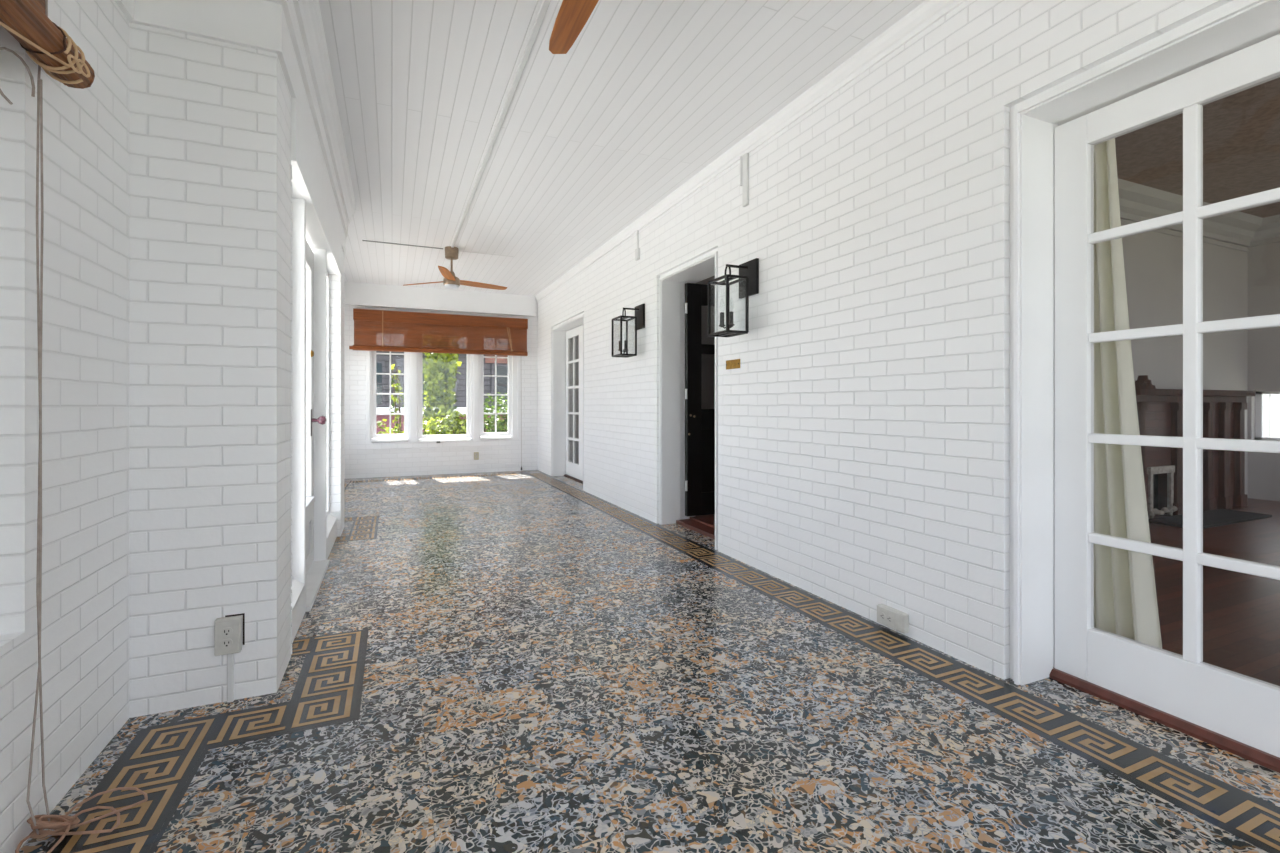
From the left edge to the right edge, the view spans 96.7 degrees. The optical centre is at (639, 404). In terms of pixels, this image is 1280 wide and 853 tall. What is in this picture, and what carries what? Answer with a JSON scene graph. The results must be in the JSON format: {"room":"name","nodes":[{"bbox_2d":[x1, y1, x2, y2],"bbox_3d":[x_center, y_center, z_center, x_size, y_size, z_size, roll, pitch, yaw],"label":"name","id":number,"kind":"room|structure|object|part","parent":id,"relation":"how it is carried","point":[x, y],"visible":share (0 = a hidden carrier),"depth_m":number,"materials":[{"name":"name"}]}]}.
{"room":"enclosed porch","nodes":[
{"label":"enclosed porch","id":0,"kind":"room"},
{"bbox_2d":[0,0,128,852],"bbox_3d":[-2.244,-0.340,2.856,0.220,2.780,11.030,0,0,-24],"label":"wall","id":1,"kind":"structure","parent":0,"point":[85,601],"depth_m":1.53,"materials":[{"name":"brick"}]},
{"bbox_2d":[0,0,94,88],"bbox_3d":[-0.863,-0.967,0.123,0.097,0.366,2.914,0,0,-24],"label":"bamboo blind","id":2,"kind":"object","parent":1,"relation":"attached to","point":[28,22],"visible":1,"depth_m":1.30,"materials":[{"name":"brown wood"}]},
{"bbox_3d":[-1.451,-0.968,1.386,0.013,0.364,0.023,0,0,-8],"label":"lift cord","id":3,"kind":"part","parent":2,"relation":"part of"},
{"bbox_3d":[-1.363,-0.841,1.270,0.097,0.113,0.318,0,0,-24],"label":"tie cord","id":4,"kind":"part","parent":2,"relation":"part of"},
{"bbox_2d":[0,47,147,852],"bbox_3d":[-1.384,0.122,1.389,0.165,1.848,0.288,0,0,37],"label":"blind cord","id":5,"kind":"object","parent":2,"relation":"hanging from","point":[59,824],"visible":1,"depth_m":1.37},
{"bbox_2d":[114,0,355,275],"bbox_3d":[-1.901,-1.374,2.979,0.528,0.710,10.980,0,0,-24],"label":"trim","id":6,"kind":"structure","parent":1,"relation":"attached to","point":[293,30],"depth_m":2.44,"materials":[{"name":"white paint"}]},
{"bbox_2d":[129,22,343,717],"bbox_3d":[-2.135,-0.340,3.395,0.451,2.780,3.070,0,0,-24],"label":"wall","id":7,"kind":"structure","parent":0,"point":[210,167],"depth_m":1.99,"materials":[{"name":"brick"}]},
{"bbox_2d":[214,613,244,702],"bbox_3d":[-1.444,0.898,2.001,0.083,0.304,0.038,0,0,-24],"label":"wall outlet","id":8,"kind":"object","parent":7,"relation":"attached to","point":[227,629],"visible":1,"depth_m":1.99,"materials":[{"name":"grey plastic"}]},
{"bbox_2d":[221,627,232,635],"bbox_3d":[-1.441,0.793,1.984,0.034,0.028,0.003,0,0,-24],"label":"socket","id":9,"kind":"object","parent":8,"relation":"attached to","point":[225,631],"depth_m":1.98,"materials":[{"name":"grey plastic"}]},
{"bbox_2d":[221,639,232,647],"bbox_3d":[-1.441,0.833,1.984,0.034,0.028,0.003,0,0,-24],"label":"socket","id":10,"kind":"object","parent":8,"relation":"attached to","point":[225,643],"depth_m":1.98,"materials":[{"name":"grey plastic"}]},
{"bbox_3d":[-1.442,0.813,1.988,0.072,0.120,0.006,0,0,-24],"label":"plate","id":11,"kind":"part","parent":8,"relation":"part of","materials":[{"name":"grey plastic"}]},
{"bbox_2d":[291,198,291,571],"bbox_3d":[-1.640,-0.080,2.574,0.040,1.886,0.526,0,0,-24],"label":"window","id":12,"kind":"structure","parent":7,"relation":"in","point":[291,198],"depth_m":2.81,"materials":[{"name":"white paint"}]},
{"bbox_2d":[291,172,336,642],"bbox_3d":[-2.036,-0.340,3.394,0.220,2.780,2.350,0,0,-24],"label":"trim","id":13,"kind":"structure","parent":7,"relation":"attached to","point":[304,228],"depth_m":2.87,"materials":[{"name":"white paint"}]},
{"bbox_2d":[306,240,328,611],"bbox_3d":[-1.946,0.033,3.296,0.174,2.035,0.958,0,0,-24],"label":"door","id":14,"kind":"structure","parent":7,"relation":"in","point":[315,570],"depth_m":3.62,"materials":[{"name":"grey paint"}]},
{"bbox_3d":[-1.969,-0.134,3.286,0.004,1.453,0.718,0,0,-24],"label":"glass","id":15,"kind":"part","parent":14,"relation":"part of","materials":[{"name":"clear glass"}]},
{"bbox_3d":[-1.970,0.830,3.285,0.017,0.206,0.718,0,0,-24],"label":"panel","id":16,"kind":"part","parent":14,"relation":"part of","materials":[{"name":"grey paint"}]},
{"bbox_3d":[-1.959,0.018,3.290,0.065,2.005,0.952,0,0,-24],"label":"frame","id":17,"kind":"part","parent":14,"relation":"part of","materials":[{"name":"grey paint"}]},
{"bbox_3d":[-1.946,1.039,3.296,0.174,0.022,0.958,0,0,-24],"label":"sill","id":18,"kind":"part","parent":14,"relation":"part of","materials":[{"name":"white wood"}]},
{"bbox_3d":[-2.039,0.100,3.614,0.080,0.058,0.058,0,0,-24],"label":"knob","id":19,"kind":"part","parent":14,"relation":"part of","materials":[{"name":"purple glass"}]},
{"bbox_2d":[327,272,328,515],"bbox_3d":[-2.317,-0.080,4.128,0.040,1.886,0.776,0,0,-24],"label":"window","id":20,"kind":"structure","parent":7,"relation":"in","point":[327,272],"depth_m":4.46,"materials":[{"name":"white paint"}]},
{"bbox_2d":[344,299,714,478],"bbox_3d":[-0.222,-0.440,9.874,9.796,2.980,0.280,0,0,-24],"label":"wall","id":21,"kind":"structure","parent":0,"point":[362,459],"depth_m":8.50,"materials":[{"name":"brick"}]},
{"bbox_2d":[371,330,408,441],"bbox_3d":[-3.663,-0.278,8.347,0.505,1.635,0.230,0,0,-24],"label":"window","id":22,"kind":"structure","parent":21,"relation":"in","point":[390,437],"depth_m":8.34,"materials":[{"name":"white paint"}]},
{"bbox_3d":[-3.663,0.515,8.347,0.505,0.050,0.230,0,0,-24],"label":"sill","id":23,"kind":"part","parent":22,"relation":"part of","materials":[{"name":"white paint"}]},
{"bbox_2d":[349,308,527,355],"bbox_3d":[-2.929,-1.050,8.485,2.500,0.600,0.162,0,0,-24],"label":"bamboo shade","id":24,"kind":"object","parent":21,"relation":"attached to","point":[476,325],"visible":1,"depth_m":8.41,"materials":[{"name":"brown wood"}]},
{"bbox_2d":[521,425,521,469],"bbox_3d":[-1.874,0.125,9.001,0.026,1.830,0.025,0,0,-24],"label":"pull cord","id":25,"kind":"object","parent":24,"relation":"hanging from","point":[521,425],"visible":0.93,"depth_m":9.00,"materials":[{"name":"white"}]},
{"bbox_2d":[344,281,535,316],"bbox_3d":[-3.002,-1.567,8.507,2.906,0.325,0.065,0,0,-24],"label":"trim","id":26,"kind":"structure","parent":21,"relation":"attached to","point":[355,293],"depth_m":8.47,"materials":[{"name":"white paint"}]},
{"bbox_2d":[366,322,519,442],"bbox_3d":[-2.950,-0.315,8.671,2.200,1.730,0.225,0,0,-24],"label":"trim","id":27,"kind":"structure","parent":21,"relation":"attached to","point":[413,357],"depth_m":8.43,"materials":[{"name":"white paint"}]},
{"bbox_2d":[418,331,471,442],"bbox_3d":[-2.955,-0.262,8.631,0.770,1.667,0.275,0,0,-24],"label":"window","id":28,"kind":"structure","parent":21,"relation":"in","point":[453,437],"depth_m":8.60,"materials":[{"name":"white paint"}]},
{"bbox_3d":[-2.963,0.540,8.652,0.770,0.050,0.230,0,0,-24],"label":"sill","id":29,"kind":"part","parent":28,"relation":"part of","materials":[{"name":"white paint"}]},
{"bbox_2d":[474,452,478,459],"bbox_3d":[-2.515,0.790,8.747,0.072,0.116,0.012,0,0,-24],"label":"wall outlet","id":30,"kind":"object","parent":21,"relation":"attached to","point":[476,454],"visible":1,"depth_m":8.74,"materials":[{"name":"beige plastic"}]},
{"bbox_2d":[480,335,513,439],"bbox_3d":[-2.267,-0.275,8.955,0.510,1.640,0.230,0,0,-24],"label":"window","id":31,"kind":"structure","parent":21,"relation":"in","point":[495,435],"depth_m":8.95,"materials":[{"name":"white paint"}]},
{"bbox_3d":[-2.267,0.520,8.955,0.510,0.050,0.230,0,0,-24],"label":"sill","id":32,"kind":"part","parent":31,"relation":"part of","materials":[{"name":"white paint"}]},
{"bbox_2d":[319,0,924,295],"bbox_3d":[-0.838,-1.790,3.605,3.656,0.120,11.280,0,0,-24],"label":"ceiling","id":33,"kind":"structure","parent":0,"point":[648,94],"depth_m":3.33,"materials":[{"name":"white wood"}]},
{"bbox_2d":[362,240,442,248],"bbox_3d":[-2.551,-1.726,6.147,0.805,0.008,0.018,0,0,-24],"label":"batten","id":34,"kind":"object","parent":33,"relation":"attached to","point":[362,240],"visible":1,"depth_m":6.13,"materials":[{"name":"grey wood"}]},
{"bbox_2d":[403,246,506,289],"bbox_3d":[-1.981,-1.506,6.244,1.128,0.448,1.121,0,0,-24],"label":"ceiling fan","id":35,"kind":"object","parent":33,"relation":"hanging from","point":[450,281],"visible":1,"depth_m":6.26,"materials":[{"name":"brown wood"}]},
{"bbox_3d":[-2.416,-1.365,6.412,0.610,0.008,0.128,0,12,19],"label":"blade","id":36,"kind":"part","parent":35,"relation":"part of","materials":[{"name":"brown wood"}]},
{"bbox_3d":[-2.019,-1.365,5.943,0.128,0.008,0.610,12,-2,-10],"label":"blade","id":37,"kind":"part","parent":35,"relation":"part of","materials":[{"name":"brown wood"}]},
{"bbox_3d":[-2.082,-1.392,6.292,0.176,0.156,0.176,0,0,-24],"label":"motor","id":38,"kind":"part","parent":35,"relation":"part of","materials":[{"name":"brown metal"}]},
{"bbox_3d":[-1.812,-1.365,6.521,0.610,0.008,0.128,0,-12,-41],"label":"blade","id":39,"kind":"part","parent":35,"relation":"part of","materials":[{"name":"brown wood"}]},
{"bbox_2d":[462,251,512,256],"bbox_3d":[-1.754,-1.728,6.527,0.600,0.004,0.008,0,0,-24],"label":"batten","id":40,"kind":"object","parent":33,"relation":"attached to","point":[462,251],"visible":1,"depth_m":6.51,"materials":[{"name":"grey wood"}]},
{"bbox_2d":[451,0,550,247],"bbox_3d":[-0.387,-1.723,2.406,0.028,0.014,8.320,0,0,-24],"label":"batten","id":41,"kind":"object","parent":33,"relation":"attached to","point":[545,4],"depth_m":3.18,"materials":[{"name":"white wood"}]},
{"bbox_2d":[549,0,598,53],"bbox_3d":[-0.129,-1.506,1.742,1.164,0.448,1.022,0,0,-24],"label":"ceiling fan","id":42,"kind":"object","parent":33,"relation":"hanging from","point":[573,15],"visible":1,"depth_m":2.03,"materials":[{"name":"brown wood"}]},
{"bbox_2d":[19,470,1279,852],"bbox_3d":[-0.838,1.124,3.605,3.656,0.151,11.280,0,0,-24],"label":"floor","id":43,"kind":"structure","parent":0,"point":[527,661],"depth_m":1.83,"materials":[{"name":"stone"}]},
{"bbox_2d":[696,276,714,408],"bbox_3d":[1.091,-0.463,7.321,2.850,2.935,0.150,0,0,-24],"label":"wall","id":44,"kind":"structure","parent":0,"point":[706,359],"depth_m":7.13,"materials":[{"name":"grey paint"}]},
{"bbox_2d":[537,0,1231,679],"bbox_3d":[0.672,-0.340,4.264,0.360,2.780,11.280,0,0,-24],"label":"wall","id":45,"kind":"structure","parent":0,"point":[864,416],"depth_m":2.76,"materials":[{"name":"brick"}]},
{"bbox_2d":[552,312,583,489],"bbox_3d":[-0.829,-0.045,7.711,0.357,2.190,1.570,0,0,-24],"label":"trim","id":46,"kind":"structure","parent":45,"relation":"attached to","point":[559,331],"depth_m":8.34,"materials":[{"name":"white paint"}]},
{"bbox_2d":[564,325,582,483],"bbox_3d":[-0.767,-0.011,7.738,0.142,2.122,1.470,0,0,-24],"label":"door","id":47,"kind":"structure","parent":45,"relation":"in","point":[574,471],"depth_m":8.05,"materials":[{"name":"white paint"}]},
{"bbox_3d":[-0.635,-0.022,7.396,0.045,2.100,0.728,0,0,-24],"label":"frame","id":48,"kind":"part","parent":47,"relation":"part of","materials":[{"name":"white paint"}]},
{"bbox_2d":[612,304,644,357],"bbox_3d":[-0.106,-0.688,5.288,0.250,0.484,0.235,0,0,-24],"label":"wall lantern","id":49,"kind":"object","parent":45,"relation":"attached to","point":[639,317],"visible":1,"depth_m":5.26,"materials":[{"name":"black metal"}]},
{"bbox_3d":[-0.084,-0.844,5.298,0.162,0.104,0.068,0,0,-24],"label":"arm","id":50,"kind":"part","parent":49,"relation":"part of","materials":[{"name":"black metal"}]},
{"bbox_2d":[635,230,639,260],"bbox_3d":[-0.024,-1.505,5.373,0.030,0.280,0.060,0,0,-24],"label":"conduit","id":51,"kind":"object","parent":45,"relation":"attached to","point":[637,251],"visible":1,"depth_m":5.37,"materials":[{"name":"white plastic"}]},
{"bbox_2d":[659,248,717,549],"bbox_3d":[0.520,-0.045,4.617,0.357,2.190,1.023,0,0,-24],"label":"trim","id":52,"kind":"structure","parent":45,"relation":"attached to","point":[672,283],"depth_m":4.99,"materials":[{"name":"white paint"}]},
{"bbox_2d":[676,283,714,538],"bbox_3d":[0.938,-0.007,4.800,0.955,2.115,0.910,0,0,-24],"label":"door","id":53,"kind":"structure","parent":45,"relation":"in","point":[699,423],"depth_m":5.01,"materials":[{"name":"black paint"}]},
{"bbox_3d":[0.811,0.500,5.172,0.610,0.570,0.021,0,0,-24],"label":"panel","id":54,"kind":"part","parent":53,"relation":"part of","materials":[{"name":"black paint"}]},
{"bbox_2d":[726,359,739,369],"bbox_3d":[0.633,-0.275,3.890,0.010,0.062,0.172,0,0,-24],"label":"brass plaque","id":55,"kind":"object","parent":45,"relation":"attached to","point":[730,364],"visible":1,"depth_m":3.88,"materials":[{"name":"brown metal"}]},
{"bbox_2d":[708,258,758,336],"bbox_3d":[0.603,-0.688,3.661,0.250,0.484,0.235,0,0,-24],"label":"wall lantern","id":56,"kind":"object","parent":45,"relation":"attached to","point":[748,276],"visible":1,"depth_m":3.64,"materials":[{"name":"black metal"}]},
{"bbox_3d":[0.625,-0.844,3.670,0.162,0.104,0.068,0,0,-24],"label":"arm","id":57,"kind":"part","parent":56,"relation":"part of","materials":[{"name":"black metal"}]},
{"bbox_2d":[740,153,748,206],"bbox_3d":[0.688,-1.475,3.751,0.022,0.340,0.082,0,0,-24],"label":"conduit","id":58,"kind":"object","parent":45,"relation":"attached to","point":[744,160],"visible":1,"depth_m":3.73,"materials":[{"name":"white plastic"}]},
{"bbox_2d":[535,0,965,301],"bbox_3d":[0.536,-1.686,4.068,0.047,0.088,11.030,0,0,-24],"label":"trim","id":59,"kind":"structure","parent":45,"relation":"attached to","point":[928,12],"depth_m":3.24,"materials":[{"name":"white paint"}]},
{"bbox_2d":[877,604,908,633],"bbox_3d":[1.164,0.988,2.629,0.044,0.088,0.156,0,0,-24],"label":"wall outlet","id":60,"kind":"object","parent":45,"relation":"attached to","point":[893,618],"visible":1,"depth_m":2.60,"materials":[{"name":"grey plastic"}]},
{"bbox_2d":[880,612,884,619],"bbox_3d":[1.132,0.988,2.655,0.003,0.034,0.028,0,0,-24],"label":"socket","id":61,"kind":"object","parent":60,"relation":"attached to","point":[882,614],"depth_m":2.65,"materials":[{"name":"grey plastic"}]},
{"bbox_3d":[1.143,0.988,2.641,0.006,0.080,0.110,0,0,-24],"label":"plate","id":62,"kind":"part","parent":60,"relation":"part of","materials":[{"name":"grey plastic"}]},
{"bbox_2d":[887,615,891,622],"bbox_3d":[1.148,0.988,2.618,0.003,0.034,0.028,0,0,-24],"label":"socket","id":63,"kind":"object","parent":60,"relation":"attached to","point":[889,617],"depth_m":2.62,"materials":[{"name":"grey plastic"}]},
{"bbox_2d":[1094,138,1161,648],"bbox_3d":[1.841,-0.150,2.218,0.089,2.200,0.285,0,0,-24],"label":"curtain","id":64,"kind":"object","parent":45,"relation":"hanging from","point":[1125,597],"visible":0.48,"depth_m":2.20,"materials":[{"name":"beige fabric"}]},
{"bbox_2d":[1010,0,1279,685],"bbox_3d":[1.903,-0.045,1.443,0.357,2.190,1.745,0,0,-24],"label":"trim","id":65,"kind":"structure","parent":45,"relation":"attached to","point":[1234,26],"depth_m":2.14,"materials":[{"name":"white paint"}]},
{"bbox_2d":[1049,34,1279,772],"bbox_3d":[1.966,-0.011,1.470,0.142,2.122,1.648,0,0,-24],"label":"door","id":66,"kind":"structure","parent":45,"relation":"in","point":[1238,714],"depth_m":1.92,"materials":[{"name":"white paint"}]},
{"bbox_2d":[690,498,1279,685],"bbox_3d":[3.920,1.077,4.872,6.200,0.145,12.600,0,0,-24],"label":"floor","id":67,"kind":"structure","parent":0,"point":[1241,611],"depth_m":2.98,"materials":[{"name":"brown wood"}]},
{"bbox_2d":[1135,388,1271,528],"bbox_3d":[5.119,0.435,5.175,2.000,1.140,0.598,0,0,-24],"label":"fireplace","id":68,"kind":"object","parent":67,"relation":"on","point":[1160,411],"visible":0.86,"depth_m":5.19,"materials":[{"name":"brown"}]},
{"bbox_2d":[1135,375,1155,388],"bbox_3d":[4.498,-0.198,5.072,0.260,0.124,0.095,0,0,-24],"label":"carved crest","id":69,"kind":"object","parent":68,"relation":"on","point":[1142,381],"visible":0.91,"depth_m":5.05,"materials":[{"name":"brown wood"}]},
{"bbox_2d":[1135,388,1255,401],"bbox_3d":[5.059,-0.077,5.313,2.000,0.115,0.298,0,0,-24],"label":"mantel shelf","id":70,"kind":"object","parent":68,"relation":"attached to","point":[1142,395],"depth_m":5.11,"materials":[{"name":"brown wood"}]},
{"bbox_2d":[1121,219,1247,497],"bbox_3d":[3.877,-0.463,5.044,6.140,2.935,0.150,0,0,-24],"label":"wall","id":71,"kind":"structure","parent":0,"point":[1153,261],"depth_m":5.56,"materials":[{"name":"grey paint"}]},
{"bbox_2d":[1118,178,1279,251],"bbox_3d":[5.054,-1.785,2.094,5.940,0.290,6.200,0,0,-24],"label":"trim","id":72,"kind":"structure","parent":71,"relation":"attached to","point":[1137,202],"depth_m":5.61,"materials":[{"name":"grey paint"}]},
{"bbox_2d":[1115,77,1279,217],"bbox_3d":[3.947,-1.980,4.884,6.140,0.100,12.600,0,0,-24],"label":"ceiling","id":73,"kind":"structure","parent":0,"point":[1241,130],"depth_m":4.34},
{"bbox_2d":[1248,242,1279,500],"bbox_3d":[6.630,-0.463,6.162,0.200,2.935,12.400,0,0,-24],"label":"wall","id":74,"kind":"structure","parent":0,"point":[1263,260],"depth_m":6.02,"materials":[{"name":"grey paint"}]},
{"bbox_2d":[1255,391,1279,440],"bbox_3d":[7.555,0.125,4.040,0.040,0.530,4.570,0,0,-24],"label":"window","id":75,"kind":"structure","parent":74,"relation":"in","point":[1259,394],"depth_m":6.09,"materials":[{"name":"white paint"}]},
{"bbox_3d":[0.000,1.700,0.000,120.000,0.200,120.000,0,0,-24],"label":"ground","id":76,"kind":"structure","parent":0,"visible":0},
{"bbox_2d":[376,419,397,433],"bbox_3d":[-4.436,0.927,9.858,0.854,1.356,0.906,0,0,-24],"label":"shrub","id":77,"kind":"object","parent":76,"relation":"on","point":[379,424],"visible":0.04,"depth_m":9.75,"materials":[{"name":"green plant"}]},
{"bbox_2d":[389,364,403,433],"bbox_3d":[-4.694,0.441,11.075,0.372,2.444,0.354,0,0,-24],"label":"sapling","id":78,"kind":"object","parent":76,"relation":"on","point":[397,386],"visible":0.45,"depth_m":11.02,"materials":[{"name":"green plant"}]},
{"bbox_3d":[-4.675,0.451,11.052,0.243,2.303,0.121,0,0,-24],"label":"stem","id":79,"kind":"part","parent":78,"relation":"part of","materials":[{"name":"green plant"}]},
{"bbox_2d":[376,333,507,433],"bbox_3d":[-5.817,-1.125,17.100,22.000,5.450,7.200,0,0,-24],"label":"house","id":80,"kind":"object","parent":76,"relation":"on","point":[382,360],"visible":0.12,"depth_m":14.09,"materials":[{"name":"paint"}]},
{"bbox_3d":[-6.563,-0.500,13.431,0.860,0.980,0.030,0,0,-24],"label":"pane","id":81,"kind":"part","parent":80,"relation":"part of","materials":[{"name":"clear glass"}]},
{"bbox_3d":[-5.188,-0.500,14.031,0.860,0.980,0.030,0,0,-24],"label":"pane","id":82,"kind":"part","parent":80,"relation":"part of","materials":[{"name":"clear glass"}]},
{"bbox_3d":[-3.355,-0.500,14.830,0.860,0.980,0.030,0,0,-24],"label":"pane","id":83,"kind":"part","parent":80,"relation":"part of","materials":[{"name":"clear glass"}]},
{"bbox_2d":[423,336,461,434],"bbox_3d":[-4.085,-0.382,11.625,0.900,4.130,0.961,0,0,-24],"label":"climbing vine","id":84,"kind":"object","parent":76,"relation":"on","point":[441,363],"visible":0.31,"depth_m":11.51,"materials":[{"name":"green plant"}]},
{"bbox_3d":[-4.074,-0.374,11.646,0.280,3.953,0.253,0,0,39],"label":"stem","id":85,"kind":"part","parent":84,"relation":"part of","materials":[{"name":"green plant"}]},
{"bbox_2d":[423,407,466,434],"bbox_3d":[-3.399,0.824,10.293,1.267,1.564,1.266,0,0,-24],"label":"shrub","id":86,"kind":"object","parent":76,"relation":"on","point":[455,426],"visible":0.25,"depth_m":10.09,"materials":[{"name":"green plant"}]},
{"bbox_2d":[484,392,507,432],"bbox_3d":[-2.855,0.681,11.429,1.164,1.847,1.174,0,0,-24],"label":"shrub","id":87,"kind":"object","parent":76,"relation":"on","point":[501,425],"visible":0.21,"depth_m":11.22,"materials":[{"name":"green plant"}]},
{"bbox_2d":[1263,394,1279,437],"bbox_3d":[9.035,0.500,5.901,0.080,2.200,9.600,0,0,-24],"label":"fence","id":88,"kind":"object","parent":76,"relation":"on","point":[1271,402],"visible":0.02,"depth_m":7.48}
]}

